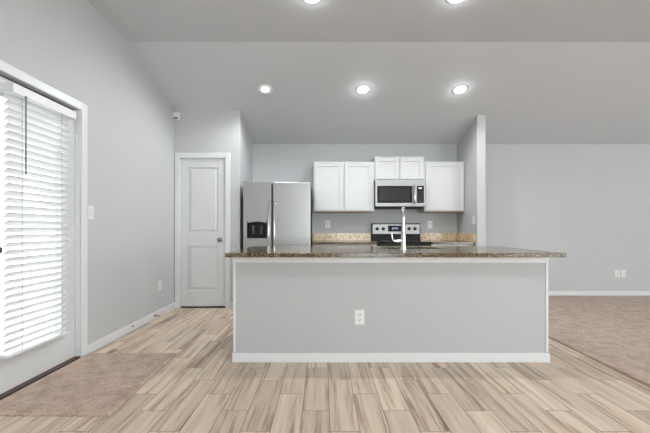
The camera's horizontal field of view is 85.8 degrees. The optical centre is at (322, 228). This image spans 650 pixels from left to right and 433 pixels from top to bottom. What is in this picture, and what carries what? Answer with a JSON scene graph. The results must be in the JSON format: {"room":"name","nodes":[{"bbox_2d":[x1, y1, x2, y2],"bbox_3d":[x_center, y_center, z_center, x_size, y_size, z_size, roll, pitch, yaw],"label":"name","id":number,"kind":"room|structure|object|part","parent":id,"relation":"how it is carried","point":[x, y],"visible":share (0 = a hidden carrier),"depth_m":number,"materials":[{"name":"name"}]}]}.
{"room":"kitchen","nodes":[
{"label":"kitchen","id":0,"kind":"room"},
{"bbox_2d":[0,0,173,357],"bbox_3d":[-2.110,-0.449,0.845,0.120,3.077,9.690,0,0,0],"label":"wall","id":1,"kind":"structure","parent":0,"point":[69,46],"depth_m":3.39,"materials":[{"name":"paint"}]},
{"bbox_2d":[0,59,87,399],"bbox_3d":[-2.093,0.008,2.493,0.154,2.164,1.071,0,0,0],"label":"door","id":2,"kind":"structure","parent":1,"relation":"in","point":[17,372],"depth_m":2.87,"materials":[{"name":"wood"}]},
{"bbox_3d":[-2.081,-0.025,2.493,0.014,1.760,0.653,0,0,0],"label":"glass moulding","id":3,"kind":"part","parent":2,"relation":"part of","materials":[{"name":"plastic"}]},
{"bbox_2d":[0,82,75,357],"bbox_3d":[-2.007,-0.053,2.495,0.125,1.750,0.568,0,0,0],"label":"window blind","id":4,"kind":"object","parent":2,"relation":"attached to","point":[30,113],"visible":1,"depth_m":2.45,"materials":[{"name":"plastic"}]},
{"bbox_3d":[-2.022,-0.030,2.325,0.050,1.690,0.002,0,0,0],"label":"ladder cord","id":5,"kind":"part","parent":4,"relation":"part of","materials":[{"name":"grey plastic"}]},
{"bbox_3d":[-2.022,0.814,2.500,0.054,0.017,0.550,0,0,0],"label":"rail","id":6,"kind":"part","parent":4,"relation":"part of","materials":[{"name":"plastic"}]},
{"bbox_3d":[-2.022,-0.030,2.680,0.050,1.690,0.002,0,0,0],"label":"ladder cord","id":7,"kind":"part","parent":4,"relation":"part of","materials":[{"name":"white fabric"}]},
{"bbox_2d":[88,205,93,219],"bbox_3d":[-2.044,-0.145,3.088,0.012,0.121,0.074,0,0,0],"label":"light switch","id":8,"kind":"object","parent":1,"relation":"attached to","point":[90,208],"visible":1,"depth_m":3.08,"materials":[{"name":"white plastic"}]},
{"bbox_2d":[88,302,174,353],"bbox_3d":[-2.043,1.048,3.930,0.014,0.083,1.800,0,0,0],"label":"baseboard","id":9,"kind":"structure","parent":1,"relation":"attached to","point":[95,345],"depth_m":3.63,"materials":[{"name":"wood"}]},
{"bbox_2d":[174,110,252,307],"bbox_3d":[-1.597,-0.276,5.260,0.905,2.733,0.860,0,0,0],"label":"wall","id":10,"kind":"structure","parent":0,"point":[196,131],"depth_m":4.83,"materials":[{"name":"paint"}]},
{"bbox_2d":[173,112,179,119],"bbox_3d":[-2.006,-1.545,4.795,0.080,0.100,0.066,0,0,0],"label":"detector","id":11,"kind":"object","parent":10,"relation":"attached to","point":[176,115],"visible":1,"depth_m":4.76,"materials":[{"name":"white plastic"}]},
{"bbox_2d":[175,153,229,307],"bbox_3d":[-1.659,0.018,4.863,0.762,2.143,0.174,0,0,0],"label":"door","id":12,"kind":"structure","parent":10,"relation":"in","point":[202,180],"depth_m":4.84,"materials":[{"name":"wood"}]},
{"bbox_2d":[0,295,649,432],"bbox_3d":[3.375,1.109,0.845,11.090,0.062,9.930,0,0,0],"label":"floor","id":13,"kind":"structure","parent":0,"point":[201,389],"depth_m":2.39,"materials":[{"name":"brown wood"}]},
{"bbox_2d":[0,353,176,416],"bbox_3d":[-1.635,1.080,2.540,0.800,0.020,1.018,0,0,0],"label":"mat","id":14,"kind":"object","parent":13,"relation":"on","point":[94,384],"visible":1,"depth_m":2.37,"materials":[{"name":"beige carpet"}]},
{"bbox_2d":[243,182,311,248],"bbox_3d":[-0.633,0.221,5.136,0.931,1.738,0.928,0,0,0],"label":"refrigerator","id":15,"kind":"object","parent":13,"relation":"on","point":[277,213],"visible":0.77,"depth_m":4.74,"materials":[{"name":"silver metal"}]},
{"bbox_3d":[-0.893,-0.149,4.753,0.271,0.085,0.034,0,0,0],"label":"dispenser panel","id":16,"kind":"part","parent":15,"relation":"part of","materials":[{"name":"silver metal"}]},
{"bbox_3d":[-0.889,0.196,4.777,0.379,1.668,0.075,0,0,0],"label":"freezer door","id":17,"kind":"part","parent":15,"relation":"part of","materials":[{"name":"silver metal"}]},
{"bbox_3d":[-0.728,0.050,4.710,0.025,0.863,0.075,0,0,0],"label":"handle","id":18,"kind":"part","parent":15,"relation":"part of","materials":[{"name":"silver metal"}]},
{"bbox_3d":[-0.652,0.050,4.710,0.025,0.863,0.075,0,0,0],"label":"handle","id":19,"kind":"part","parent":15,"relation":"part of","materials":[{"name":"silver metal"}]},
{"bbox_3d":[-0.426,0.196,4.777,0.516,1.668,0.075,0,0,0],"label":"fridge door","id":20,"kind":"part","parent":15,"relation":"part of","materials":[{"name":"silver metal"}]},
{"bbox_2d":[313,244,376,245],"bbox_3d":[0.315,0.654,5.359,0.920,0.871,0.659,0,0,0],"label":"base cabinet","id":21,"kind":"object","parent":13,"relation":"on","point":[313,244],"visible":0.02,"depth_m":5.05,"materials":[{"name":"wood"}]},
{"bbox_2d":[312,240,376,243],"bbox_3d":[0.308,0.202,5.345,0.937,0.033,0.689,0,0,0],"label":"countertop","id":22,"kind":"structure","parent":21,"relation":"on","point":[313,241],"depth_m":5.00,"materials":[{"name":"brown stone"}]},
{"bbox_2d":[232,257,549,361],"bbox_3d":[0.555,0.654,3.281,2.602,0.871,0.854,0,0,0],"label":"kitchen island","id":23,"kind":"object","parent":13,"relation":"on","point":[286,309],"visible":0.79,"depth_m":2.87,"materials":[{"name":"paint"}]},
{"bbox_3d":[-0.725,0.641,2.865,0.019,0.732,0.006,0,0,0],"label":"corner trim","id":24,"kind":"part","parent":23,"relation":"part of","materials":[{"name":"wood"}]},
{"bbox_2d":[355,310,364,324],"bbox_3d":[0.299,0.722,2.864,0.082,0.121,0.009,0,0,0],"label":"wall outlet","id":25,"kind":"object","parent":23,"relation":"attached to","point":[359,314],"visible":1,"depth_m":2.86,"materials":[{"name":"white plastic"}]},
{"bbox_3d":[0.554,0.247,3.267,2.592,0.056,0.826,0,0,0],"label":"apron trim","id":26,"kind":"part","parent":23,"relation":"part of","materials":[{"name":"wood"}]},
{"bbox_3d":[0.555,1.051,3.267,2.602,0.078,0.826,0,0,0],"label":"baseboard","id":27,"kind":"part","parent":23,"relation":"part of","materials":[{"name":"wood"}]},
{"bbox_2d":[225,246,565,256],"bbox_3d":[0.558,0.202,3.223,2.624,0.033,1.074,0,0,0],"label":"island countertop","id":28,"kind":"structure","parent":23,"relation":"on","point":[254,251],"depth_m":2.76,"materials":[{"name":"brown stone"}]},
{"bbox_2d":[391,207,406,249],"bbox_3d":[0.735,-0.010,3.228,0.121,0.390,0.250,0,0,37],"label":"kitchen faucet","id":29,"kind":"object","parent":28,"relation":"on","point":[402,240],"visible":1,"depth_m":3.15,"materials":[{"name":"silver metal"}]},
{"bbox_3d":[0.666,0.080,3.165,0.103,0.095,0.035,0,0,0],"label":"lever","id":30,"kind":"part","parent":29,"relation":"part of","materials":[{"name":"silver metal"}]},
{"bbox_3d":[0.746,-0.088,3.250,0.031,0.235,0.205,0,0,13],"label":"spout","id":31,"kind":"part","parent":29,"relation":"part of","materials":[{"name":"silver metal"}]},
{"bbox_3d":[1.833,0.641,2.865,0.019,0.732,0.006,0,0,0],"label":"corner trim","id":32,"kind":"part","parent":23,"relation":"part of","materials":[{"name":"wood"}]},
{"bbox_2d":[371,223,430,245],"bbox_3d":[1.171,0.475,5.330,0.777,1.130,0.675,0,0,0],"label":"range","id":33,"kind":"object","parent":13,"relation":"on","point":[380,232],"visible":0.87,"depth_m":5.60,"materials":[{"name":"grey metal"}]},
{"bbox_2d":[372,240,430,242],"bbox_3d":[1.171,0.193,5.322,0.777,0.024,0.555,0,0,0],"label":"cooktop","id":34,"kind":"object","parent":33,"relation":"in","point":[378,241],"depth_m":5.10,"materials":[{"name":"black glass"}]},
{"bbox_2d":[431,244,472,245],"bbox_3d":[1.869,0.654,5.359,0.603,0.871,0.659,0,0,0],"label":"base cabinet","id":35,"kind":"object","parent":13,"relation":"on","point":[431,244],"visible":0.02,"depth_m":5.05,"materials":[{"name":"wood"}]},
{"bbox_2d":[421,240,474,243],"bbox_3d":[1.869,0.202,5.345,0.607,0.033,0.689,0,0,0],"label":"countertop","id":36,"kind":"structure","parent":35,"relation":"on","point":[431,241],"depth_m":5.00,"materials":[{"name":"brown stone"}]},
{"bbox_2d":[87,0,649,143],"bbox_3d":[3.375,-1.723,0.845,11.090,0.768,9.930,0,0,0],"label":"ceiling","id":37,"kind":"structure","parent":0,"point":[538,71],"depth_m":4.04,"materials":[{"name":"paint"}]},
{"bbox_2d":[258,84,272,93],"bbox_3d":[-0.730,-1.765,4.426,0.186,0.061,0.179,0,0,4],"label":"recessed light","id":38,"kind":"object","parent":37,"relation":"in","point":[264,87],"visible":1,"depth_m":4.42,"materials":[{"name":"white"}]},
{"bbox_2d":[303,0,321,3],"bbox_3d":[-0.095,-1.977,2.995,0.187,0.020,0.187,0,0,0],"label":"recessed light","id":39,"kind":"object","parent":37,"relation":"in","point":[305,1],"visible":1,"depth_m":3.04,"materials":[{"name":"white"}]},
{"bbox_2d":[356,84,369,93],"bbox_3d":[0.506,-1.765,4.426,0.183,0.061,0.183,0,0,-42],"label":"recessed light","id":40,"kind":"object","parent":37,"relation":"in","point":[363,88],"visible":1,"depth_m":4.40,"materials":[{"name":"white"}]},
{"bbox_2d":[446,0,464,3],"bbox_3d":[1.149,-1.977,2.995,0.187,0.020,0.187,0,0,0],"label":"recessed light","id":41,"kind":"object","parent":37,"relation":"in","point":[447,1],"visible":1,"depth_m":3.04,"materials":[{"name":"white"}]},
{"bbox_2d":[452,84,467,93],"bbox_3d":[1.732,-1.765,4.426,0.183,0.061,0.183,0,0,-42],"label":"recessed light","id":42,"kind":"object","parent":37,"relation":"in","point":[459,89],"visible":1,"depth_m":4.40,"materials":[{"name":"white"}]},
{"bbox_2d":[253,144,649,290],"bbox_3d":[3.375,-0.143,5.750,11.090,2.466,0.120,0,0,0],"label":"wall","id":43,"kind":"structure","parent":0,"point":[589,203],"depth_m":5.69,"materials":[{"name":"paint"}]},
{"bbox_2d":[325,220,329,227],"bbox_3d":[0.074,-0.078,5.686,0.082,0.121,0.009,0,0,0],"label":"wall outlet","id":44,"kind":"object","parent":43,"relation":"attached to","point":[327,222],"visible":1,"depth_m":5.68,"materials":[{"name":"white plastic"}]},
{"bbox_2d":[313,233,370,239],"bbox_3d":[0.308,0.127,5.679,0.937,0.117,0.020,0,0,0],"label":"backsplash","id":45,"kind":"structure","parent":43,"relation":"attached to","point":[316,236],"depth_m":5.67,"materials":[{"name":"beige stone"}]},
{"bbox_2d":[314,162,373,212],"bbox_3d":[0.320,-0.650,5.524,0.932,0.768,0.329,0,0,0],"label":"upper cabinet","id":46,"kind":"object","parent":43,"relation":"attached to","point":[339,187],"visible":1,"depth_m":5.37,"materials":[{"name":"wood"}]},
{"bbox_3d":[0.091,-0.650,5.370,0.434,0.732,0.019,0,0,0],"label":"door","id":47,"kind":"part","parent":46,"relation":"part of","materials":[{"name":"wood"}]},
{"bbox_3d":[0.320,-0.268,5.537,0.924,0.004,0.305,0,0,0],"label":"panel","id":48,"kind":"part","parent":46,"relation":"part of","materials":[{"name":"brown wood"}]},
{"bbox_3d":[0.549,-0.650,5.370,0.434,0.732,0.019,0,0,0],"label":"door","id":49,"kind":"part","parent":46,"relation":"part of","materials":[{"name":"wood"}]},
{"bbox_2d":[371,157,423,180],"bbox_3d":[1.171,-0.930,5.524,0.766,0.365,0.329,0,0,0],"label":"upper cabinet","id":50,"kind":"object","parent":43,"relation":"attached to","point":[385,168],"visible":0.96,"depth_m":5.37,"materials":[{"name":"wood"}]},
{"bbox_3d":[0.984,-0.931,5.370,0.351,0.329,0.019,0,0,0],"label":"door","id":51,"kind":"part","parent":50,"relation":"part of","materials":[{"name":"wood"}]},
{"bbox_2d":[374,180,424,208],"bbox_3d":[1.171,-0.533,5.465,0.756,0.422,0.445,0,0,0],"label":"microwave","id":52,"kind":"object","parent":50,"relation":"attached to","point":[388,194],"visible":0.94,"depth_m":5.29,"materials":[{"name":"silver metal"}]},
{"bbox_3d":[1.097,-0.538,5.305,0.609,0.388,0.030,0,0,0],"label":"door","id":53,"kind":"part","parent":52,"relation":"part of","materials":[{"name":"silver metal"}]},
{"bbox_3d":[1.379,-0.523,5.270,0.026,0.302,0.054,0,0,0],"label":"handle","id":54,"kind":"part","parent":52,"relation":"part of","materials":[{"name":"silver metal"}]},
{"bbox_3d":[1.472,-0.523,5.304,0.107,0.258,0.027,0,0,0],"label":"control panel","id":55,"kind":"part","parent":52,"relation":"part of","materials":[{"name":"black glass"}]},
{"bbox_3d":[1.476,-0.538,5.305,0.146,0.388,0.030,0,0,0],"label":"control frame","id":56,"kind":"part","parent":52,"relation":"part of","materials":[{"name":"silver metal"}]},
{"bbox_3d":[1.359,-0.931,5.370,0.351,0.329,0.019,0,0,0],"label":"door","id":57,"kind":"part","parent":50,"relation":"part of","materials":[{"name":"wood"}]},
{"bbox_2d":[427,221,431,227],"bbox_3d":[1.738,-0.072,5.686,0.082,0.121,0.009,0,0,0],"label":"wall outlet","id":58,"kind":"object","parent":43,"relation":"attached to","point":[429,223],"visible":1,"depth_m":5.68,"materials":[{"name":"white plastic"}]},
{"bbox_2d":[420,233,455,239],"bbox_3d":[1.858,0.127,5.679,0.586,0.117,0.020,0,0,0],"label":"backsplash","id":59,"kind":"structure","parent":43,"relation":"attached to","point":[423,236],"depth_m":5.67,"materials":[{"name":"beige stone"}]},
{"bbox_2d":[419,162,463,212],"bbox_3d":[1.863,-0.650,5.524,0.614,0.768,0.329,0,0,0],"label":"upper cabinet","id":60,"kind":"object","parent":43,"relation":"attached to","point":[444,181],"visible":0.98,"depth_m":5.37,"materials":[{"name":"wood"}]},
{"bbox_3d":[1.863,-0.268,5.537,0.606,0.004,0.305,0,0,0],"label":"panel","id":61,"kind":"part","parent":60,"relation":"part of","materials":[{"name":"brown wood"}]},
{"bbox_2d":[548,291,649,294],"bbox_3d":[5.548,1.048,5.683,6.475,0.083,0.014,0,0,0],"label":"baseboard","id":62,"kind":"structure","parent":43,"relation":"attached to","point":[549,292],"depth_m":5.68,"materials":[{"name":"wood"}]},
{"bbox_2d":[615,270,619,276],"bbox_3d":[4.782,0.724,5.686,0.082,0.121,0.009,0,0,0],"label":"wall outlet","id":63,"kind":"object","parent":43,"relation":"attached to","point":[617,272],"visible":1,"depth_m":5.68,"materials":[{"name":"white plastic"}]},
{"bbox_2d":[621,270,625,276],"bbox_3d":[4.880,0.724,5.683,0.074,0.121,0.015,0,0,0],"label":"wall jack","id":64,"kind":"object","parent":43,"relation":"attached to","point":[623,272],"visible":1,"depth_m":5.68,"materials":[{"name":"white plastic"}]},
{"bbox_2d":[457,115,485,245],"bbox_3d":[2.236,-0.259,5.312,0.123,2.698,0.755,0,0,0],"label":"wall","id":65,"kind":"structure","parent":0,"point":[471,148],"depth_m":5.02,"materials":[{"name":"paint"}]},
{"bbox_2d":[456,233,474,241],"bbox_3d":[2.163,0.127,5.345,0.021,0.117,0.689,0,0,0],"label":"backsplash","id":66,"kind":"structure","parent":65,"relation":"attached to","point":[459,236],"depth_m":5.29,"materials":[{"name":"beige stone"}]},
{"label":"outside","id":67,"kind":"structure","parent":0,"visible":0},
{"bbox_2d":[0,287,54,353],"bbox_3d":[-4.585,1.200,2.500,4.830,0.100,9.000,0,0,0],"label":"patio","id":68,"kind":"structure","parent":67,"point":[2,295],"depth_m":4.60,"materials":[{"name":"white plastic"}]}
]}

